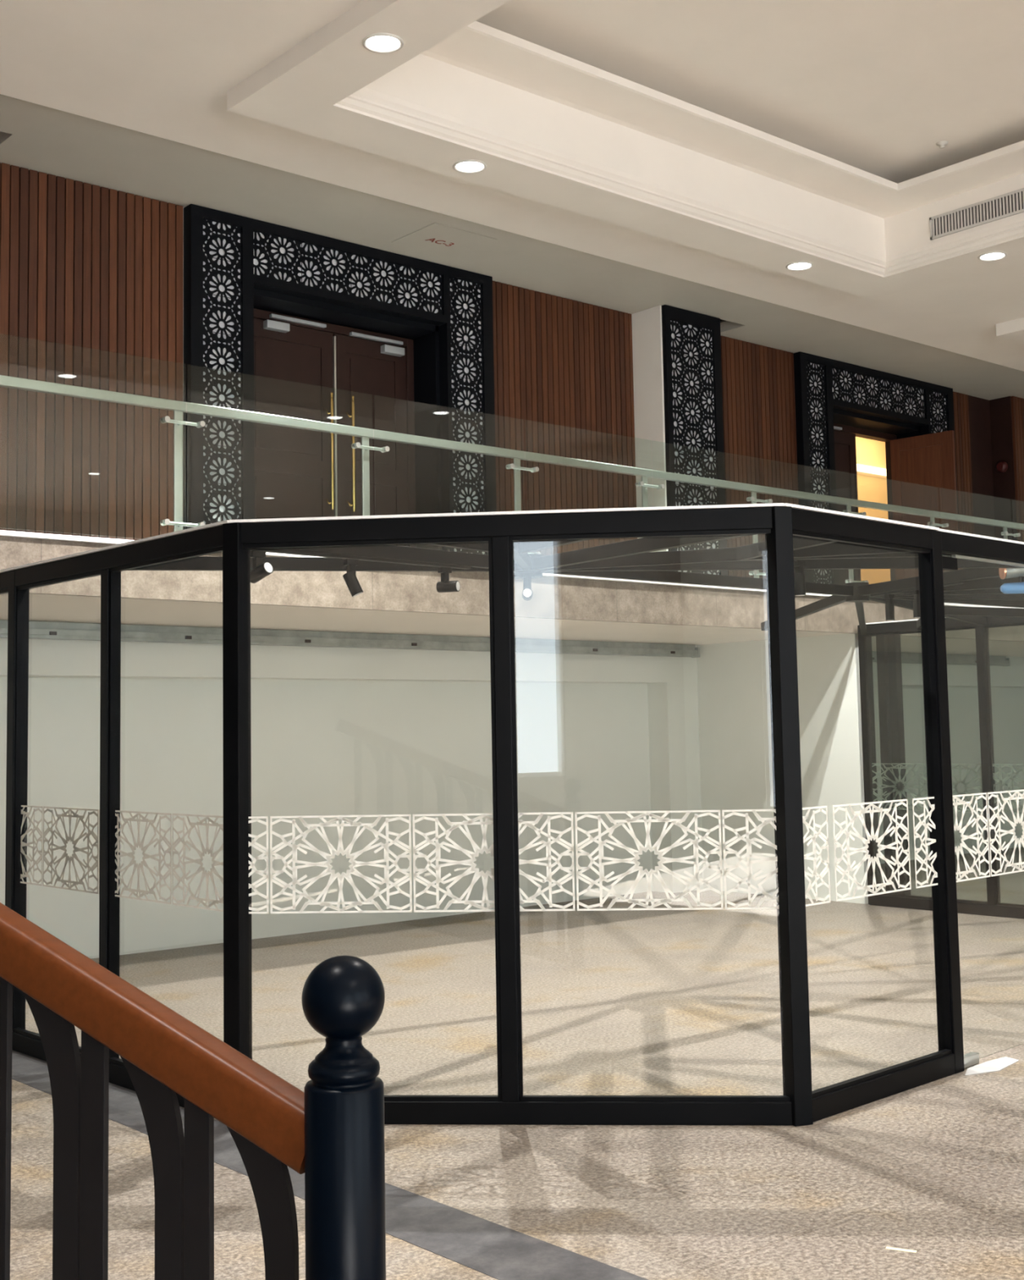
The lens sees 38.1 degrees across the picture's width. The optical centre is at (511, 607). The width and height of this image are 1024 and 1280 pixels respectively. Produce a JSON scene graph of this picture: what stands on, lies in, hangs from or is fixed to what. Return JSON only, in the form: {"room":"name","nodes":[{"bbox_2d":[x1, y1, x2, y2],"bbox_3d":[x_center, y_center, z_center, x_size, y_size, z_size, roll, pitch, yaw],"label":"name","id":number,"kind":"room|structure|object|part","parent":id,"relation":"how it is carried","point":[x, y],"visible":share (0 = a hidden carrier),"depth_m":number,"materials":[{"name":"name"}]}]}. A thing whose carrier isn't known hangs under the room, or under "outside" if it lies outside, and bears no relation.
{"room":"building lobby","nodes":[
{"label":"building lobby","id":0,"kind":"room"},
{"bbox_2d":[0,637,1023,958],"bbox_3d":[-1.641,1.477,12.575,26.000,2.530,0.340,3,-6,-41],"label":"wall","id":1,"kind":"structure","parent":0,"point":[335,731],"depth_m":13.02,"materials":[{"name":"white paint"}]},
{"bbox_2d":[0,619,700,657],"bbox_3d":[-4.683,0.097,9.781,17.440,0.133,0.110,3,-6,-41],"label":"track","id":2,"kind":"object","parent":1,"relation":"attached to","point":[37,629],"visible":0.97,"depth_m":12.55,"materials":[{"name":"metal"}]},
{"bbox_2d":[871,651,1010,666],"bbox_3d":[4.293,0.581,17.487,5.720,0.133,0.110,3,-6,-41],"label":"track","id":3,"kind":"object","parent":1,"relation":"attached to","point":[906,657],"visible":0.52,"depth_m":18.57,"materials":[{"name":"metal"}]},
{"bbox_2d":[0,0,1023,399],"bbox_3d":[2.951,-3.429,7.533,26.000,0.150,21.000,3,-6,-41],"label":"ceiling","id":4,"kind":"structure","parent":0,"point":[166,69],"depth_m":10.76,"materials":[{"name":"beige paint"}]},
{"bbox_2d":[391,222,496,257],"bbox_3d":[-0.545,-2.946,11.905,0.630,0.007,0.570,3,-6,-41],"label":"access hatch","id":5,"kind":"object","parent":4,"relation":"attached to","point":[437,238],"visible":1,"depth_m":11.89,"materials":[{"name":"grey paint"}]},
{"bbox_2d":[226,0,1023,299],"bbox_3d":[2.561,-3.367,9.044,6.520,0.535,5.600,3,-6,-41],"label":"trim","id":6,"kind":"structure","parent":4,"relation":"attached to","point":[548,126],"depth_m":10.38,"materials":[{"name":"beige paint"}]},
{"bbox_2d":[361,32,404,53],"bbox_3d":[-0.710,-3.107,8.167,0.230,0.014,0.230,3,-6,-41],"label":"recessed light","id":7,"kind":"object","parent":6,"relation":"attached to","point":[380,42],"visible":1,"depth_m":8.15,"materials":[{"name":"white"}]},
{"bbox_2d":[452,159,486,173],"bbox_3d":[-0.284,-2.963,9.966,0.230,0.014,0.230,3,-6,-41],"label":"recessed light","id":8,"kind":"object","parent":6,"relation":"attached to","point":[469,166],"visible":1,"depth_m":9.95,"materials":[{"name":"white"}]},
{"bbox_2d":[785,261,813,271],"bbox_3d":[2.377,-2.820,12.250,0.230,0.014,0.230,3,-6,-41],"label":"recessed light","id":9,"kind":"object","parent":6,"relation":"attached to","point":[800,265],"visible":1,"depth_m":12.23,"materials":[{"name":"white"}]},
{"bbox_2d":[928,187,1023,239],"bbox_3d":[4.023,-3.178,11.488,0.013,0.185,1.810,3,-6,-41],"label":"grille","id":10,"kind":"object","parent":6,"relation":"attached to","point":[1008,204],"visible":1,"depth_m":11.84,"materials":[{"name":"grey"}]},
{"bbox_2d":[977,251,1007,261],"bbox_3d":[3.917,-2.862,12.087,0.230,0.014,0.230,3,-6,-41],"label":"recessed light","id":11,"kind":"object","parent":6,"relation":"attached to","point":[993,255],"visible":1,"depth_m":12.07,"materials":[{"name":"white"}]},
{"bbox_2d":[995,317,1023,344],"bbox_3d":[8.709,-3.036,14.322,5.600,0.535,5.600,3,-6,-41],"label":"trim","id":12,"kind":"structure","parent":4,"relation":"attached to","point":[1013,330],"depth_m":14.52,"materials":[{"name":"beige paint"}]},
{"bbox_2d":[0,592,1023,657],"bbox_3d":[-2.040,0.086,13.126,26.000,0.350,5.520,3,-6,-41],"label":"balcony slab","id":13,"kind":"object","parent":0,"point":[42,607],"visible":0.17,"depth_m":11.78,"materials":[{"name":"beige paint"}]},
{"bbox_2d":[0,529,1019,608],"bbox_3d":[-0.296,-0.277,11.117,26.000,0.032,0.280,3,-6,-41],"label":"trim","id":14,"kind":"structure","parent":13,"relation":"attached to","point":[2,533],"depth_m":9.94,"materials":[{"name":"white plastic"}]},
{"bbox_2d":[3,528,133,538],"bbox_3d":[-2.794,-1.032,8.923,1.838,1.160,0.012,3,-6,-41],"label":"base rail","id":15,"kind":"object","parent":14,"relation":"on","point":[3,528],"visible":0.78,"depth_m":8.92,"materials":[{"name":"silver metal"}]},
{"bbox_2d":[160,410,204,531],"bbox_3d":[-2.140,-0.834,9.542,0.287,0.885,0.156,3,-6,-41],"label":"post","id":16,"kind":"object","parent":14,"relation":"on","point":[178,524],"visible":0.77,"depth_m":9.55,"materials":[{"name":"silver metal"}]},
{"bbox_2d":[351,436,389,515],"bbox_3d":[-1.025,-0.774,10.500,0.287,0.885,0.156,3,-6,-41],"label":"post","id":17,"kind":"object","parent":14,"relation":"on","point":[364,446],"visible":0.48,"depth_m":10.52,"materials":[{"name":"silver metal"}]},
{"bbox_2d":[505,457,540,554],"bbox_3d":[0.057,-0.716,11.428,0.287,0.885,0.156,3,-6,-41],"label":"post","id":18,"kind":"object","parent":14,"relation":"on","point":[516,465],"visible":0.5,"depth_m":11.45,"materials":[{"name":"silver metal"}]},
{"bbox_2d":[635,475,664,552],"bbox_3d":[1.126,-0.658,12.346,0.287,0.885,0.156,3,-6,-41],"label":"post","id":19,"kind":"object","parent":14,"relation":"on","point":[643,482],"visible":0.38,"depth_m":12.37,"materials":[{"name":"silver metal"}]},
{"bbox_2d":[746,491,772,577],"bbox_3d":[2.189,-0.601,13.259,0.287,0.885,0.156,3,-6,-41],"label":"post","id":20,"kind":"object","parent":14,"relation":"on","point":[753,499],"visible":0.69,"depth_m":13.25,"materials":[{"name":"silver metal"}]},
{"bbox_2d":[842,504,868,582],"bbox_3d":[3.247,-0.544,14.167,0.287,0.885,0.156,3,-6,-41],"label":"post","id":21,"kind":"object","parent":14,"relation":"on","point":[851,580],"visible":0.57,"depth_m":14.16,"materials":[{"name":"silver metal"}]},
{"bbox_2d":[927,516,948,527],"bbox_3d":[4.308,-0.487,15.078,0.287,0.885,0.156,3,-6,-41],"label":"post","id":22,"kind":"object","parent":14,"relation":"on","point":[931,522],"visible":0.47,"depth_m":15.11,"materials":[{"name":"silver metal"}]},
{"bbox_2d":[1000,526,1020,539],"bbox_3d":[5.347,-0.431,15.970,0.287,0.885,0.156,3,-6,-41],"label":"post","id":23,"kind":"object","parent":14,"relation":"on","point":[1004,533],"visible":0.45,"depth_m":16.00,"materials":[{"name":"silver metal"}]},
{"bbox_3d":[-3.546,-0.910,8.336,0.287,0.885,0.156,3,-6,-41],"label":"post","id":24,"kind":"object","parent":14,"relation":"on","visible":0},
{"bbox_2d":[0,374,1023,529],"bbox_3d":[2.006,-1.079,13.173,18.900,0.060,0.050,3,-6,-41],"label":"handrail","id":25,"kind":"object","parent":24,"relation":"attached to","point":[6,381],"visible":1,"depth_m":10.95,"materials":[{"name":"silver metal"}]},
{"bbox_2d":[631,305,667,551],"bbox_3d":[1.574,-1.438,14.121,0.790,2.720,0.400,3,-6,-41],"label":"column","id":26,"kind":"structure","parent":13,"relation":"on","point":[646,324],"depth_m":13.88,"materials":[{"name":"beige paint"}]},
{"bbox_2d":[661,304,728,575],"bbox_3d":[1.726,-1.452,13.959,0.770,2.716,0.045,3,-6,-41],"label":"lattice","id":27,"kind":"object","parent":26,"relation":"attached to","point":[691,340],"visible":0.7,"depth_m":13.97,"materials":[{"name":"black paint"}]},
{"bbox_2d":[9,846,1023,1279],"bbox_3d":[3.058,2.293,7.050,26.000,0.202,21.000,3,-6,-41],"label":"floor","id":28,"kind":"structure","parent":0,"point":[615,1002],"depth_m":6.64,"materials":[{"name":"beige carpet"}]},
{"bbox_2d":[0,902,386,1279],"bbox_3d":[-0.973,1.002,2.569,1.779,1.770,0.123,-4,-5,28],"label":"balustrade","id":29,"kind":"object","parent":28,"relation":"on","point":[331,1131],"visible":1,"depth_m":2.31,"materials":[{"name":"black metal"}]},
{"bbox_3d":[-1.029,0.504,2.619,1.689,0.767,0.066,-4,-5,27],"label":"handrail","id":30,"kind":"part","parent":29,"relation":"part of","materials":[{"name":"brown wood"}]},
{"bbox_3d":[-0.240,1.179,2.160,0.123,1.323,0.123,3,-6,-41],"label":"newel post","id":31,"kind":"part","parent":29,"relation":"part of","materials":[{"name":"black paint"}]},
{"bbox_2d":[0,502,1023,1126],"bbox_3d":[1.593,1.082,9.518,8.461,2.685,4.439,3,-6,-41],"label":"glass pavilion","id":32,"kind":"object","parent":28,"relation":"on","point":[824,539],"visible":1,"depth_m":6.57,"materials":[{"name":"black metal"}]},
{"bbox_3d":[-2.895,-0.142,8.414,0.075,0.095,0.432,3,-7,-42],"label":"rail","id":33,"kind":"part","parent":32,"relation":"part of","materials":[{"name":"black metal"}]},
{"bbox_3d":[-2.725,1.089,8.152,0.087,2.600,0.099,3,-6,-41],"label":"corner post","id":34,"kind":"part","parent":32,"relation":"part of","materials":[{"name":"black metal"}]},
{"bbox_3d":[-1.939,2.253,7.215,0.075,0.095,2.262,3,-7,-42],"label":"rail","id":35,"kind":"part","parent":32,"relation":"part of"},
{"bbox_3d":[-1.985,-0.243,7.426,0.075,0.095,2.262,3,-7,-42],"label":"rail","id":36,"kind":"part","parent":32,"relation":"part of","materials":[{"name":"black metal"}]},
{"bbox_3d":[-1.208,0.922,6.502,0.099,2.600,0.084,-3,-5,26],"label":"corner post","id":37,"kind":"part","parent":32,"relation":"part of","materials":[{"name":"black metal"}]},
{"bbox_2d":[249,550,273,583],"bbox_3d":[-1.139,-0.185,6.697,0.128,0.145,0.073,-5,-6,42],"label":"track spotlight","id":38,"kind":"object","parent":32,"relation":"attached to","point":[260,571],"visible":0.89,"depth_m":6.68,"materials":[{"name":"black metal"}]},
{"bbox_3d":[-1.152,-0.186,6.708,0.034,0.100,0.034,3,-6,-41],"label":"stem","id":39,"kind":"part","parent":38,"relation":"part of","materials":[{"name":"black metal"}]},
{"bbox_2d":[342,558,363,596],"bbox_3d":[-0.781,-0.146,7.281,0.099,0.185,0.067,-1,-5,-6],"label":"track spotlight","id":40,"kind":"object","parent":32,"relation":"attached to","point":[350,579],"visible":1,"depth_m":7.26,"materials":[{"name":"black metal"}]},
{"bbox_3d":[-0.789,-0.168,7.282,0.034,0.100,0.034,3,-6,-41],"label":"stem","id":41,"kind":"part","parent":40,"relation":"part of","materials":[{"name":"black metal"}]},
{"bbox_2d":[435,566,459,592],"bbox_3d":[-0.343,-0.150,7.956,0.116,0.135,0.076,-3,-5,20],"label":"track spotlight","id":42,"kind":"object","parent":32,"relation":"attached to","point":[444,585],"visible":1,"depth_m":7.94,"materials":[{"name":"black plastic"}]},
{"bbox_3d":[-0.360,-0.147,7.962,0.034,0.100,0.034,3,-6,-41],"label":"stem","id":43,"kind":"part","parent":42,"relation":"part of","materials":[{"name":"black metal"}]},
{"bbox_3d":[-0.037,-0.356,6.512,2.425,0.095,0.075,-1,-5,5],"label":"rail","id":44,"kind":"part","parent":32,"relation":"part of","materials":[{"name":"black metal"}]},
{"bbox_2d":[520,572,533,600],"bbox_3d":[0.086,-0.123,8.533,0.072,0.157,0.120,-1,-5,5],"label":"track spotlight","id":45,"kind":"object","parent":32,"relation":"attached to","point":[526,594],"visible":1,"depth_m":8.53,"materials":[{"name":"white plastic"}]},
{"bbox_3d":[0.088,-0.120,8.550,0.034,0.120,0.034,3,-6,-41],"label":"stem","id":46,"kind":"part","parent":45,"relation":"part of","materials":[{"name":"metal"}]},
{"bbox_3d":[0.009,2.140,6.302,2.425,0.095,0.075,-1,-5,5],"label":"rail","id":47,"kind":"part","parent":32,"relation":"part of","materials":[{"name":"black metal"}]},
{"bbox_3d":[1.178,0.862,6.311,0.099,2.600,0.084,1,-5,-20],"label":"corner post","id":48,"kind":"part","parent":32,"relation":"part of","materials":[{"name":"black metal"}]},
{"bbox_2d":[793,560,805,595],"bbox_3d":[1.489,-0.153,7.683,0.070,0.181,0.060,3,-6,-41],"label":"track spotlight","id":49,"kind":"object","parent":32,"relation":"attached to","point":[799,576],"visible":0.91,"depth_m":7.66,"materials":[{"name":"black plastic"}]},
{"bbox_3d":[1.489,-0.173,7.684,0.034,0.100,0.034,3,-6,-41],"label":"stem","id":50,"kind":"part","parent":49,"relation":"part of","materials":[{"name":"black metal"}]},
{"bbox_3d":[1.599,-0.358,6.850,1.277,0.095,0.075,4,-7,-44],"label":"rail","id":51,"kind":"part","parent":32,"relation":"part of","materials":[{"name":"black metal"}]},
{"bbox_3d":[3.348,1.460,13.878,0.090,2.600,0.090,3,-6,-41],"label":"corner post","id":52,"kind":"part","parent":32,"relation":"part of","materials":[{"name":"black metal"}]},
{"bbox_3d":[1.646,2.138,6.639,1.277,0.095,0.075,4,-7,-44],"label":"rail","id":53,"kind":"part","parent":32,"relation":"part of","materials":[{"name":"black metal"}]},
{"bbox_3d":[3.478,1.444,13.727,0.090,2.600,0.090,3,-6,-41],"label":"corner post","id":54,"kind":"part","parent":32,"relation":"part of","materials":[{"name":"black metal"}]},
{"bbox_2d":[884,594,894,620],"bbox_3d":[2.606,-0.002,10.229,0.070,0.181,0.060,3,-6,-41],"label":"track spotlight","id":55,"kind":"object","parent":32,"relation":"attached to","point":[889,606],"visible":1,"depth_m":10.21,"materials":[{"name":"black plastic"}]},
{"bbox_3d":[2.605,-0.023,10.231,0.034,0.100,0.034,3,-6,-41],"label":"stem","id":56,"kind":"part","parent":55,"relation":"part of","materials":[{"name":"black metal"}]},
{"bbox_3d":[3.556,1.435,13.637,0.090,2.600,0.090,3,-6,-41],"label":"corner post","id":57,"kind":"part","parent":32,"relation":"part of","materials":[{"name":"metal"}]},
{"bbox_2d":[911,590,919,617],"bbox_3d":[2.684,-0.025,9.812,0.070,0.181,0.060,3,-6,-41],"label":"track spotlight","id":58,"kind":"object","parent":32,"relation":"attached to","point":[916,608],"visible":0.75,"depth_m":9.79,"materials":[{"name":"black plastic"}]},
{"bbox_3d":[2.684,-0.045,9.813,0.034,0.100,0.034,3,-6,-41],"label":"stem","id":59,"kind":"part","parent":58,"relation":"part of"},
{"bbox_3d":[2.076,0.919,7.189,0.099,2.600,0.089,3,-6,-41],"label":"corner post","id":60,"kind":"part","parent":32,"relation":"part of","materials":[{"name":"black metal"}]},
{"bbox_3d":[4.152,0.109,12.953,0.075,0.095,2.650,3,-6,-41],"label":"rail","id":61,"kind":"part","parent":32,"relation":"part of","materials":[{"name":"black metal"}]},
{"bbox_3d":[4.199,2.605,12.742,0.075,0.095,2.650,3,-6,-41],"label":"rail","id":62,"kind":"part","parent":32,"relation":"part of","materials":[{"name":"black metal"}]},
{"bbox_3d":[2.513,-0.300,7.737,1.273,0.095,0.075,4,-7,-44],"label":"rail","id":63,"kind":"part","parent":32,"relation":"part of","materials":[{"name":"black metal"}]},
{"bbox_2d":[942,554,1023,1067],"bbox_3d":[2.538,0.996,7.625,1.155,2.494,0.040,4,-7,-44],"label":"glass panel","id":64,"kind":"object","parent":32,"relation":"attached to","point":[948,563],"depth_m":7.45,"materials":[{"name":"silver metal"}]},
{"bbox_2d":[998,568,1023,594],"bbox_3d":[2.816,-0.188,8.275,0.181,0.220,0.100,-1,-5,0],"label":"pipe","id":65,"kind":"object","parent":32,"relation":"attached to","point":[1004,573],"visible":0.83,"depth_m":8.24,"materials":[{"name":"metal"}]},
{"bbox_2d":[885,1246,916,1253],"bbox_3d":[1.229,2.027,4.681,0.095,0.002,0.016,-3,-5,26],"label":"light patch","id":66,"kind":"object","parent":28,"relation":"on","point":[886,1247],"visible":1,"depth_m":4.68,"materials":[{"name":"beige"}]},
{"bbox_2d":[964,1057,1018,1075],"bbox_3d":[2.315,2.205,7.136,0.460,0.020,0.115,3,-6,-41],"label":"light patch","id":67,"kind":"object","parent":28,"relation":"on","point":[997,1064],"visible":1,"depth_m":7.13,"materials":[{"name":"white"}]},
{"bbox_2d":[475,0,1023,183],"bbox_3d":[2.552,-3.833,9.083,5.590,0.050,4.670,3,-6,-41],"label":"ceiling","id":68,"kind":"structure","parent":0,"point":[873,86],"depth_m":10.08,"materials":[{"name":"beige paint"}]},
{"bbox_2d":[936,140,947,148],"bbox_3d":[3.348,-3.598,11.537,0.090,0.036,0.090,3,-6,-41],"label":"sprinkler","id":69,"kind":"object","parent":68,"relation":"attached to","point":[941,144],"visible":1,"depth_m":11.52,"materials":[{"name":"white"}]},
{"bbox_2d":[696,633,867,903],"bbox_3d":[2.554,1.592,14.856,0.140,2.530,2.350,3,-6,-41],"label":"wall","id":70,"kind":"structure","parent":0,"point":[733,685],"depth_m":14.72,"materials":[{"name":"white paint"}]},
{"bbox_2d":[0,536,1023,641],"bbox_3d":[-0.229,-0.107,11.028,26.000,0.325,0.035,3,-6,-41],"label":"trim","id":71,"kind":"structure","parent":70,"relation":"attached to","point":[553,597],"depth_m":10.94,"materials":[{"name":"brown stone"}]},
{"bbox_2d":[855,436,890,584],"bbox_3d":[4.191,-1.152,18.083,5.600,2.720,1.350,3,-6,-41],"label":"wall","id":72,"kind":"structure","parent":0,"point":[871,487],"depth_m":19.32,"materials":[{"name":"beige"}]},
{"bbox_2d":[856,463,886,475],"bbox_3d":[3.823,-1.838,18.556,5.400,0.080,0.060,3,-6,-41],"label":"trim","id":73,"kind":"structure","parent":72,"relation":"attached to","point":[860,468],"depth_m":19.25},
{"bbox_2d":[989,395,1017,577],"bbox_3d":[7.417,-1.118,19.203,3.850,2.720,0.300,3,-6,-41],"label":"pier","id":74,"kind":"object","parent":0,"point":[1000,409],"visible":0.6,"depth_m":17.98,"materials":[{"name":"brown wood"}]},
{"bbox_2d":[995,461,1008,472],"bbox_3d":[5.927,-1.707,17.962,0.068,0.140,0.140,3,-6,-41],"label":"disc","id":75,"kind":"object","parent":74,"relation":"attached to","point":[1001,466],"visible":1,"depth_m":17.93,"materials":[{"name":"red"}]},
{"bbox_2d":[1010,395,1023,542],"bbox_3d":[7.530,-1.128,19.079,3.840,2.716,0.032,3,-6,-41],"label":"wall panel","id":76,"kind":"object","parent":74,"relation":"attached to","point":[1016,403],"visible":0.9,"depth_m":17.91,"materials":[{"name":"brown wood"}]},
{"bbox_3d":[-1.217,-1.542,12.270,26.000,2.720,0.430,3,-6,-41],"label":"wall","id":77,"kind":"structure","parent":0,"visible":0},
{"bbox_2d":[0,162,182,540],"bbox_3d":[-6.676,-1.860,7.278,11.200,2.716,0.032,3,-6,-41],"label":"wall panel","id":78,"kind":"object","parent":77,"relation":"attached to","point":[91,276],"visible":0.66,"depth_m":10.43,"materials":[{"name":"brown wood"}]},
{"bbox_2d":[182,204,496,555],"bbox_3d":[-1.426,-1.558,12.015,2.910,2.716,0.545,3,-6,-41],"label":"portal","id":79,"kind":"object","parent":77,"relation":"attached to","point":[234,265],"visible":0.84,"depth_m":11.74,"materials":[{"name":"black paint"}]},
{"bbox_2d":[253,308,416,547],"bbox_3d":[-1.527,-1.267,12.129,1.790,2.160,0.198,3,-6,-41],"label":"double door","id":80,"kind":"structure","parent":79,"relation":"attached to","point":[305,369],"depth_m":12.14,"materials":[{"name":"brown"}]},
{"bbox_3d":[-1.813,-1.247,11.889,0.895,2.080,0.045,3,-6,-41],"label":"door","id":81,"kind":"part","parent":80,"relation":"part of","materials":[{"name":"brown wood"}]},
{"bbox_3d":[-1.729,-2.318,11.992,0.520,0.028,0.040,3,-6,-41],"label":"closer arm","id":82,"kind":"part","parent":80,"relation":"part of","materials":[{"name":"silver metal"}]},
{"bbox_3d":[-1.496,-1.280,12.076,0.093,0.975,0.048,-2,-5,14],"label":"pull handle","id":83,"kind":"part","parent":80,"relation":"part of","materials":[{"name":"gold metal"}]},
{"bbox_3d":[-1.337,-1.271,12.213,0.093,0.975,0.048,-2,-5,14],"label":"pull handle","id":84,"kind":"part","parent":80,"relation":"part of","materials":[{"name":"gold metal"}]},
{"bbox_3d":[-1.185,-1.213,12.427,0.730,2.080,0.045,3,-6,-41],"label":"door","id":85,"kind":"part","parent":80,"relation":"part of","materials":[{"name":"brown wood"}]},
{"bbox_3d":[-1.141,-2.266,12.495,0.530,0.028,0.040,3,-6,-41],"label":"closer arm","id":86,"kind":"part","parent":80,"relation":"part of","materials":[{"name":"silver metal"}]},
{"bbox_2d":[492,280,637,555],"bbox_3d":[0.475,-1.475,13.417,1.785,2.716,0.032,3,-6,-41],"label":"wall panel","id":87,"kind":"object","parent":77,"relation":"attached to","point":[563,379],"visible":0.63,"depth_m":13.43,"materials":[{"name":"brown wood"}]},
{"bbox_2d":[720,335,798,578],"bbox_3d":[2.374,-1.373,15.047,1.625,2.716,0.032,3,-6,-41],"label":"wall panel","id":88,"kind":"object","parent":77,"relation":"attached to","point":[757,380],"visible":0.45,"depth_m":15.20,"materials":[{"name":"brown wood"}]},
{"bbox_2d":[793,351,960,584],"bbox_3d":[3.964,-1.268,16.642,2.850,2.716,0.545,3,-6,-41],"label":"portal","id":89,"kind":"object","parent":77,"relation":"attached to","point":[828,392],"visible":0.54,"depth_m":16.10,"materials":[{"name":"black paint"}]},
{"bbox_2d":[833,422,959,585],"bbox_3d":[4.092,-1.004,16.484,1.720,2.160,0.890,3,-6,-41],"label":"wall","id":90,"kind":"structure","parent":89,"relation":"attached to","point":[921,470],"depth_m":16.91,"materials":[{"name":"brown wood"}]},
{"bbox_3d":[3.529,-2.015,16.504,0.430,0.028,0.040,3,-6,-41],"label":"closer arm","id":91,"kind":"part","parent":90,"relation":"part of","materials":[{"name":"silver metal"}]},
{"bbox_3d":[3.587,-0.957,16.524,0.860,2.080,0.045,3,-6,-41],"label":"door","id":92,"kind":"part","parent":90,"relation":"part of","materials":[{"name":"wood"}]},
{"bbox_3d":[3.841,-0.975,16.775,1.720,2.160,0.120,3,-6,-41],"label":"door frame","id":93,"kind":"part","parent":90,"relation":"part of","materials":[{"name":"wood"}]},
{"bbox_3d":[4.726,-0.941,16.953,0.780,2.080,0.045,-6,-7,43],"label":"door","id":94,"kind":"part","parent":90,"relation":"part of","materials":[{"name":"brown wood"}]},
{"bbox_2d":[952,391,973,568],"bbox_3d":[5.333,-1.213,17.587,0.440,2.716,0.032,3,-6,-41],"label":"wall panel","id":95,"kind":"object","parent":77,"relation":"attached to","point":[961,411],"visible":0.51,"depth_m":17.66,"materials":[{"name":"brown wood"}]},
{"bbox_2d":[968,395,997,577],"bbox_3d":[5.684,-1.196,17.899,0.500,2.720,0.020,3,-6,-41],"label":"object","id":96,"kind":"structure","parent":77,"relation":"attached to","point":[979,408],"depth_m":17.94,"materials":[{"name":"brown wood"}]}
]}

